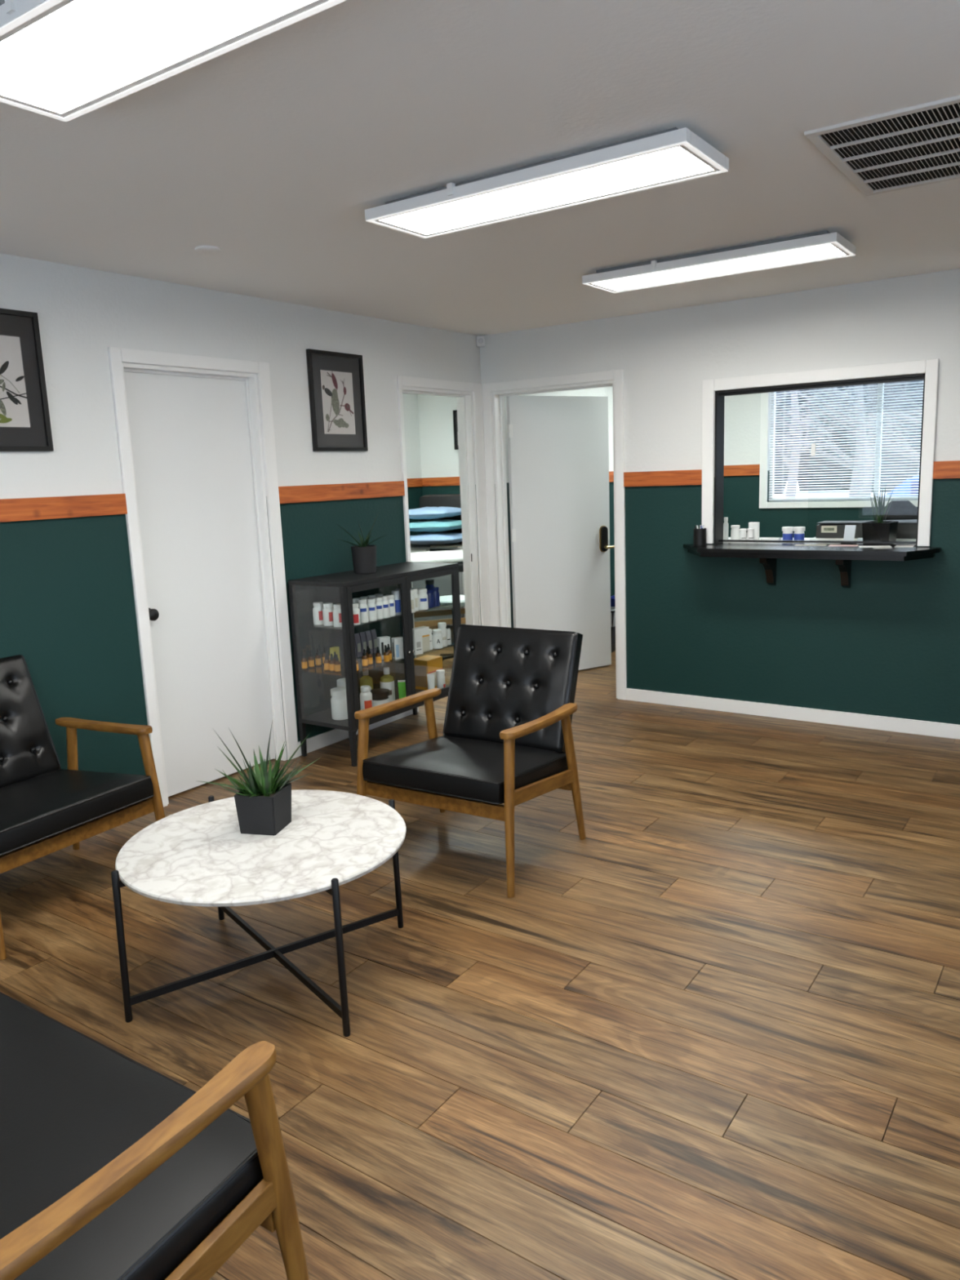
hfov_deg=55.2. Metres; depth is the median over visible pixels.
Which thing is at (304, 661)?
dropper bottle
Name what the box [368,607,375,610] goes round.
print
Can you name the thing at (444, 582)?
cupboard
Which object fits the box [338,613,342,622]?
print
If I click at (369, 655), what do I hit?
dropper bottle
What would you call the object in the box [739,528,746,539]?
bottle
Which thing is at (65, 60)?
ceiling light
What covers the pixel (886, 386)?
bare tree
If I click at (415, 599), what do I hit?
print
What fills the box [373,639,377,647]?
print
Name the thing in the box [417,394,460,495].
wall
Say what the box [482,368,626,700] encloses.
door
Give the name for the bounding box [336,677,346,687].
tub
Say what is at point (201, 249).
ceiling disc
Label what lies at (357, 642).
pouch
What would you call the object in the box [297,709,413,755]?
baseboard
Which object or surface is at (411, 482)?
rail
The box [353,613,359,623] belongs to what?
print
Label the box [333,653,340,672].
dropper bottle
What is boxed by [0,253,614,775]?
wall
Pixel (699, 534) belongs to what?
pen cup
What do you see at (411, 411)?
wall
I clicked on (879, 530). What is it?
potted plant
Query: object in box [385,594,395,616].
bottle
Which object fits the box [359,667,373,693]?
bottle
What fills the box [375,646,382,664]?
dropper bottle
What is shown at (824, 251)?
diffuser
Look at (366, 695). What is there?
bottle
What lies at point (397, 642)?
carton
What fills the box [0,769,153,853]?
seat cushion
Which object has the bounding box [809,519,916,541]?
printer
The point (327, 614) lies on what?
bottle
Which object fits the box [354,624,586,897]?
armchair
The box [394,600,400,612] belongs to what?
print
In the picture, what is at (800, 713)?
baseboard
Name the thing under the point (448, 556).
shelf
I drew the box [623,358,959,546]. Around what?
window
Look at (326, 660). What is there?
dropper bottle
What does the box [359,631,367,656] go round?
pouch
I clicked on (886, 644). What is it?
wall
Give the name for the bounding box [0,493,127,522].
rail
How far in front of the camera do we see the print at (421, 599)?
5.30 m
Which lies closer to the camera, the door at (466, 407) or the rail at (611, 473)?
the door at (466, 407)
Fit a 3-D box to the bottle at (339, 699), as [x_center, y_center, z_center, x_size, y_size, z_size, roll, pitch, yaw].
[-0.762,0.346,5.013,0.100,0.165,0.098,5,13,34]
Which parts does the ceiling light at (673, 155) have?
mounting plate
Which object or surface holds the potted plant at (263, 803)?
on the coffee table at (197, 855)
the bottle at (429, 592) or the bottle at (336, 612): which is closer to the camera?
the bottle at (336, 612)
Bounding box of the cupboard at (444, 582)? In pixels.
[410,542,466,626]
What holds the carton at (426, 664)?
on the display cabinet at (348, 582)
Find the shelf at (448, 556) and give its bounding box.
[410,549,465,627]
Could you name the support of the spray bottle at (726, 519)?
on the reception desk at (729, 538)
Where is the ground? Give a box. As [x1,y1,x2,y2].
[773,487,887,497]
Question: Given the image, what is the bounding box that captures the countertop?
[683,542,942,587]
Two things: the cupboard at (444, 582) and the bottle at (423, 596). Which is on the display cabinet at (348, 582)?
the bottle at (423, 596)
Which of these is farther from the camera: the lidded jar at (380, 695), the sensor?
the sensor
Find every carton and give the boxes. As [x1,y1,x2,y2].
[329,646,340,662]
[377,635,391,659]
[391,636,404,659]
[412,627,422,655]
[413,626,430,652]
[413,654,443,690]
[748,522,759,539]
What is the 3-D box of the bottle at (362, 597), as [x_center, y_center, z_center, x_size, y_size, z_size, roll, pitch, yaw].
[-0.632,-0.176,5.048,0.054,0.122,0.053,5,13,34]
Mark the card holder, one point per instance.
(850, 530)
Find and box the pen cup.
[693,524,706,545]
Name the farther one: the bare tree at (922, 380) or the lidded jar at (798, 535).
the bare tree at (922, 380)
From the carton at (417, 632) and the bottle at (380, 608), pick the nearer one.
the bottle at (380, 608)
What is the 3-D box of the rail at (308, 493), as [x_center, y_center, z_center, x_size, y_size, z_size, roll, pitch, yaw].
[-0.768,-0.849,5.255,0.019,0.090,1.038,5,13,34]
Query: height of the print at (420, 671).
0.130 m
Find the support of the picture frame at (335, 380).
attached to the wall at (67, 600)
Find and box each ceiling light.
[0,0,346,121]
[364,127,728,238]
[582,230,856,293]
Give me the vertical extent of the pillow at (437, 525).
0.122 m
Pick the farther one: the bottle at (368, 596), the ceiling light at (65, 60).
the bottle at (368, 596)
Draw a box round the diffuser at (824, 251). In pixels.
[599,244,841,288]
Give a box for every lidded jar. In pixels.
[369,688,390,706]
[782,526,793,540]
[793,526,805,540]
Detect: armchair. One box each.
[0,654,164,959]
[0,991,309,1279]
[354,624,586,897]
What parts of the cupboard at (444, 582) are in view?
drawer, door, drawer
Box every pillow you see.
[408,506,461,519]
[408,519,462,532]
[409,532,462,544]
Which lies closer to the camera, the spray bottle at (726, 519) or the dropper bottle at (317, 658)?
the dropper bottle at (317, 658)
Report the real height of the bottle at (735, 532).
0.098 m
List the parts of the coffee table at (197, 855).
leg, leg, leg, leg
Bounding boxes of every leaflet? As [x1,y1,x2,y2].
[795,544,826,545]
[828,544,858,546]
[858,545,892,547]
[894,545,914,546]
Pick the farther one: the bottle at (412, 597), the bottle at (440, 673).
the bottle at (440, 673)
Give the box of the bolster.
[419,493,462,543]
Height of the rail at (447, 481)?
0.090 m
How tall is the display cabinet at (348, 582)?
0.980 m
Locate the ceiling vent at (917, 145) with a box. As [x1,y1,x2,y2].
[804,95,959,195]
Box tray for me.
[760,537,781,542]
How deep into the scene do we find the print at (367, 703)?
5.08 m
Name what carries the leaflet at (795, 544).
on the countertop
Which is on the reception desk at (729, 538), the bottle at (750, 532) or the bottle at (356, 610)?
the bottle at (750, 532)
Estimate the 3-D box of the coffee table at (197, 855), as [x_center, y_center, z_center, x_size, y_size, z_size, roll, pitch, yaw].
[-0.646,0.810,2.839,0.868,0.455,0.856,5,13,34]
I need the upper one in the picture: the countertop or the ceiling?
the ceiling
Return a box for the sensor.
[475,335,484,346]
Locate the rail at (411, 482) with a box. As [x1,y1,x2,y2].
[407,478,422,487]
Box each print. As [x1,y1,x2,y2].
[318,610,323,620]
[328,612,333,621]
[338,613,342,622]
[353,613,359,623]
[357,643,360,652]
[360,608,366,612]
[363,641,366,650]
[364,699,372,709]
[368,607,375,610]
[368,640,372,648]
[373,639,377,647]
[381,642,383,655]
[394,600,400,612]
[395,644,399,657]
[410,600,413,608]
[414,598,417,607]
[414,665,426,687]
[416,641,421,647]
[420,598,426,601]
[422,626,429,635]
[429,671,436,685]
[823,527,834,530]
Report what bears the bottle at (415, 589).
on the display cabinet at (348, 582)
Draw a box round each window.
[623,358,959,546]
[724,383,918,508]
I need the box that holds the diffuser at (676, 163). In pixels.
[386,146,708,231]
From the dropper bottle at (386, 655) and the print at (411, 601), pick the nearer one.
the dropper bottle at (386, 655)
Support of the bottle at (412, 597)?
on the display cabinet at (348, 582)
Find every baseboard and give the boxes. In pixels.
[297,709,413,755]
[626,688,959,739]
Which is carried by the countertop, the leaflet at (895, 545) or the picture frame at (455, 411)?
the leaflet at (895, 545)
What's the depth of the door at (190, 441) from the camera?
4.56 m
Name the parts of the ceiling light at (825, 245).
mounting plate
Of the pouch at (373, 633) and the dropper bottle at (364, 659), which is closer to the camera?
the dropper bottle at (364, 659)
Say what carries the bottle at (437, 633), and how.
on the display cabinet at (348, 582)
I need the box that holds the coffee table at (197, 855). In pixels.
[111,789,405,1036]
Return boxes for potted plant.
[199,721,320,835]
[334,516,386,573]
[862,484,897,545]
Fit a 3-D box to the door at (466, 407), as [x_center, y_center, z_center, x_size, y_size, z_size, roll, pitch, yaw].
[-0.251,-0.644,6.141,0.137,2.104,0.907,5,13,34]
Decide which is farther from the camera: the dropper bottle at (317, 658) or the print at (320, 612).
the dropper bottle at (317, 658)
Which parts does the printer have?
lid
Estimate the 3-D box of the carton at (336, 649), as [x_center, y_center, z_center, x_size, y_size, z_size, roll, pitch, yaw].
[-0.789,0.096,5.004,0.030,0.115,0.045,5,13,34]
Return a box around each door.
[107,346,298,807]
[396,375,490,712]
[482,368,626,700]
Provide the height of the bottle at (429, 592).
0.105 m
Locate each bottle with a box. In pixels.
[301,651,307,669]
[307,649,314,667]
[312,601,324,625]
[315,648,321,666]
[322,602,333,626]
[322,647,326,664]
[324,653,329,671]
[328,653,334,671]
[332,603,342,626]
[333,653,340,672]
[352,597,360,603]
[352,603,360,625]
[355,657,358,671]
[357,599,368,622]
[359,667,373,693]
[360,596,368,604]
[360,684,373,710]
[361,648,368,666]
[366,598,377,621]
[366,647,373,665]
[367,595,375,598]
[373,596,383,619]
[374,593,382,596]
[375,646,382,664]
[380,595,390,617]
[380,666,395,702]
[383,645,389,662]
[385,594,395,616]
[386,644,391,661]
[391,589,401,615]
[410,587,419,611]
[410,590,415,613]
[417,588,428,609]
[425,579,434,589]
[426,589,434,608]
[429,628,433,649]
[430,586,439,606]
[431,629,442,648]
[435,669,445,688]
[437,622,447,646]
[445,624,451,644]
[723,517,728,539]
[730,524,739,539]
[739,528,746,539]
[746,528,754,539]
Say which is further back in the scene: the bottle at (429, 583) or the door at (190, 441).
the bottle at (429, 583)
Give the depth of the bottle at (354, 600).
4.97 m
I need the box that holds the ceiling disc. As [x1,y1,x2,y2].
[195,245,221,253]
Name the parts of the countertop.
edge moulding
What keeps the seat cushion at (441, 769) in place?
on the armchair at (507, 738)
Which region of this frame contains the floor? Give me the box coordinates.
[0,626,959,1279]
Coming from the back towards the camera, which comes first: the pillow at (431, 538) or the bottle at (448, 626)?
the pillow at (431, 538)
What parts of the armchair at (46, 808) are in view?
leg, leg, rail, armrest, leg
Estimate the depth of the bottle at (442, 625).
5.50 m
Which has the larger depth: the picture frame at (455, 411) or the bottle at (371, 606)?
the picture frame at (455, 411)
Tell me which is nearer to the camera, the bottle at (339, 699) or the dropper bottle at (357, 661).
the dropper bottle at (357, 661)
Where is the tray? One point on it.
(763, 538)
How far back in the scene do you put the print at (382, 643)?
5.18 m
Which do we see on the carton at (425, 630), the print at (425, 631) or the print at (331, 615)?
the print at (425, 631)
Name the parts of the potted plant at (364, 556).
pot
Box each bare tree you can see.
[774,388,854,497]
[775,385,866,497]
[775,389,805,424]
[789,381,922,497]
[821,380,923,474]
[884,380,922,413]
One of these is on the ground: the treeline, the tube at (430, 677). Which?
the treeline
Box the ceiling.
[0,0,959,336]
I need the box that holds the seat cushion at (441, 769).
[362,736,568,803]
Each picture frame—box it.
[0,308,53,451]
[306,348,368,451]
[453,409,458,449]
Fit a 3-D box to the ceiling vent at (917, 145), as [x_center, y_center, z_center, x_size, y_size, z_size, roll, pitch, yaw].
[1.473,-1.467,2.679,0.820,0.011,0.779,5,13,34]
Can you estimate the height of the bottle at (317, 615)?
0.118 m
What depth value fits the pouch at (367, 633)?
5.36 m
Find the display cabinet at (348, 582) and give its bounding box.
[288,561,461,766]
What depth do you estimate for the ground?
48.76 m
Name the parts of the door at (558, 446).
lock plate, lever handle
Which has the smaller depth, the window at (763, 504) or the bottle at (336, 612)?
the bottle at (336, 612)
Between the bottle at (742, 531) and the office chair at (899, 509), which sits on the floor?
the office chair at (899, 509)
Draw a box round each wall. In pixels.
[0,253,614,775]
[402,393,422,535]
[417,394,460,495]
[480,268,959,724]
[723,392,918,537]
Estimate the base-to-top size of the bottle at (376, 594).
0.122 m
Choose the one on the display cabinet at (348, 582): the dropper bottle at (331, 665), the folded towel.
the dropper bottle at (331, 665)
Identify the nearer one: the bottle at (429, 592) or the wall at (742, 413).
the bottle at (429, 592)
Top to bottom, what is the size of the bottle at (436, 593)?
0.112 m
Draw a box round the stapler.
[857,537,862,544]
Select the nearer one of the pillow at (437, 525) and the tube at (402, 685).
the tube at (402, 685)
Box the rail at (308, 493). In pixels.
[278,480,404,503]
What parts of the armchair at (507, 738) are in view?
leg, armrest, leg, rail, leg, armrest, rail, rail, leg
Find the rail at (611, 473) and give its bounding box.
[608,471,613,482]
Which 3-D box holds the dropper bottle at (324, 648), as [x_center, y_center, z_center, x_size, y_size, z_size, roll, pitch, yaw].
[-0.865,0.086,5.124,0.033,0.096,0.033,5,13,34]
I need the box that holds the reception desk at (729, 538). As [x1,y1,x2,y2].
[728,537,915,544]
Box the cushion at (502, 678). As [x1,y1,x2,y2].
[444,626,582,752]
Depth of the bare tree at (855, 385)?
22.03 m
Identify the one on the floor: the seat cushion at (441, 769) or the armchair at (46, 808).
the armchair at (46, 808)
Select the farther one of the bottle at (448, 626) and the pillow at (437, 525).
the pillow at (437, 525)
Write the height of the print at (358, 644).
0.050 m
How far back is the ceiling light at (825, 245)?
4.05 m
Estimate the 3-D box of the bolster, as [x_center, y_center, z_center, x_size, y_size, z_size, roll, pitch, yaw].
[-0.209,-1.253,9.493,0.940,0.500,0.190,5,13,34]
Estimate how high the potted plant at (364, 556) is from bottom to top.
0.350 m
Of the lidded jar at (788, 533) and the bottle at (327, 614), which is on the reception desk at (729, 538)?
the lidded jar at (788, 533)
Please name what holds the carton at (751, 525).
on the reception desk at (729, 538)
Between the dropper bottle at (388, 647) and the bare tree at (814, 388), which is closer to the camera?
the dropper bottle at (388, 647)
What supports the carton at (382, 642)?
on the display cabinet at (348, 582)
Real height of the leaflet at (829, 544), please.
0.001 m
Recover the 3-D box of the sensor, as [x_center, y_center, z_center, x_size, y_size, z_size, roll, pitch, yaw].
[0.004,-2.014,6.200,0.056,0.068,0.039,-3,10,-5]
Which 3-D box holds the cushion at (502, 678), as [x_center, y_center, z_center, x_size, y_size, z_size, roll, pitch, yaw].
[0.132,0.199,3.930,0.584,0.484,0.220,4,12,32]
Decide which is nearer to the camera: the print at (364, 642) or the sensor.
the print at (364, 642)
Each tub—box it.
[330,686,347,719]
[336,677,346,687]
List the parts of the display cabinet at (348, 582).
corner post, leg, corner post, leg, panel, door, corner post, leg, door, corner post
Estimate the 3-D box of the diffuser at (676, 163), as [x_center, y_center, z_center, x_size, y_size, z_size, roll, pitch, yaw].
[0.175,-1.422,2.917,1.079,0.005,0.264,5,13,34]
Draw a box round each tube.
[397,680,405,698]
[426,673,435,689]
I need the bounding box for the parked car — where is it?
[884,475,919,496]
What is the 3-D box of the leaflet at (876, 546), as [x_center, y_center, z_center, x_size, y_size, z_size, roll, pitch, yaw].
[2.150,-0.508,5.006,0.160,0.001,0.100,1,11,18]
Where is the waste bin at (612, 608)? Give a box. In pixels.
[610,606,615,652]
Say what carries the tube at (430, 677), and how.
on the display cabinet at (348, 582)
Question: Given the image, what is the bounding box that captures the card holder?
[840,524,856,544]
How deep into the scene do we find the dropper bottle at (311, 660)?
5.04 m
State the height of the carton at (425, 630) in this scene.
0.142 m
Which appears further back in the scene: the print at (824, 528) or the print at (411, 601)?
the print at (824, 528)
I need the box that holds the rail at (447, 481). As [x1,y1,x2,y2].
[422,476,459,486]
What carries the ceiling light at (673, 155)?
attached to the ceiling
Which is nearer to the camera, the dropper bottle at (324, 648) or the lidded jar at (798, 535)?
the dropper bottle at (324, 648)
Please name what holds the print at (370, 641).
attached to the pouch at (367, 633)
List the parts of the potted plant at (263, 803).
pot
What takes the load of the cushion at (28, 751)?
on the armchair at (46, 808)
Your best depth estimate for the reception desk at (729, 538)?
5.47 m
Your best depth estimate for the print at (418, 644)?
5.28 m
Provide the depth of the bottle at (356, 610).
4.85 m
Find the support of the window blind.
attached to the window at (763, 504)
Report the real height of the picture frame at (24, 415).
0.546 m
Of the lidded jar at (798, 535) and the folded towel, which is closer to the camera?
the lidded jar at (798, 535)
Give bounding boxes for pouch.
[354,633,361,657]
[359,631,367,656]
[364,630,373,653]
[369,629,377,653]
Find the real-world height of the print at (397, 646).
0.072 m
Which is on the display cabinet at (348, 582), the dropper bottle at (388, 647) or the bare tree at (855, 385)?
the dropper bottle at (388, 647)
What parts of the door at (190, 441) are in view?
knob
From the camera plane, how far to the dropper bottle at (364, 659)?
5.01 m
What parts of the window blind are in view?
ladder cord, rail, ladder cord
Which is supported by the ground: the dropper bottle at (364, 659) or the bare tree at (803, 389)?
the bare tree at (803, 389)
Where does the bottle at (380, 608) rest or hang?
on the display cabinet at (348, 582)
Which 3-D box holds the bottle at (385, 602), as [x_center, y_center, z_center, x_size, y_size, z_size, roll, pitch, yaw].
[-0.525,-0.183,5.072,0.055,0.118,0.054,5,13,34]
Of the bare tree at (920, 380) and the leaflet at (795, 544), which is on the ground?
the bare tree at (920, 380)
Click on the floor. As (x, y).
(711, 1032)
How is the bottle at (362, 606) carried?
on the display cabinet at (348, 582)
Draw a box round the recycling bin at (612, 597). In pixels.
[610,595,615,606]
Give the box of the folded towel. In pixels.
[430,543,462,547]
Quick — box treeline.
[773,380,922,493]
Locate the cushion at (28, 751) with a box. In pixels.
[0,656,59,787]
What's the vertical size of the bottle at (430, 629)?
0.120 m
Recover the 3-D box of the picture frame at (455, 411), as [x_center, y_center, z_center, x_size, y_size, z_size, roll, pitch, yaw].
[-0.093,-2.179,9.484,0.430,0.401,0.022,5,13,34]
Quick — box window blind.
[768,381,923,500]
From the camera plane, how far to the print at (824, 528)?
5.52 m
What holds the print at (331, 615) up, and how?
attached to the bottle at (327, 614)
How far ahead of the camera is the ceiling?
2.62 m
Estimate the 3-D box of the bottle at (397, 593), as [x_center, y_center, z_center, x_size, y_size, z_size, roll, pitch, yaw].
[-0.466,-0.210,5.154,0.055,0.138,0.054,5,13,34]
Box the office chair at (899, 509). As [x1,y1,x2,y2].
[883,500,917,519]

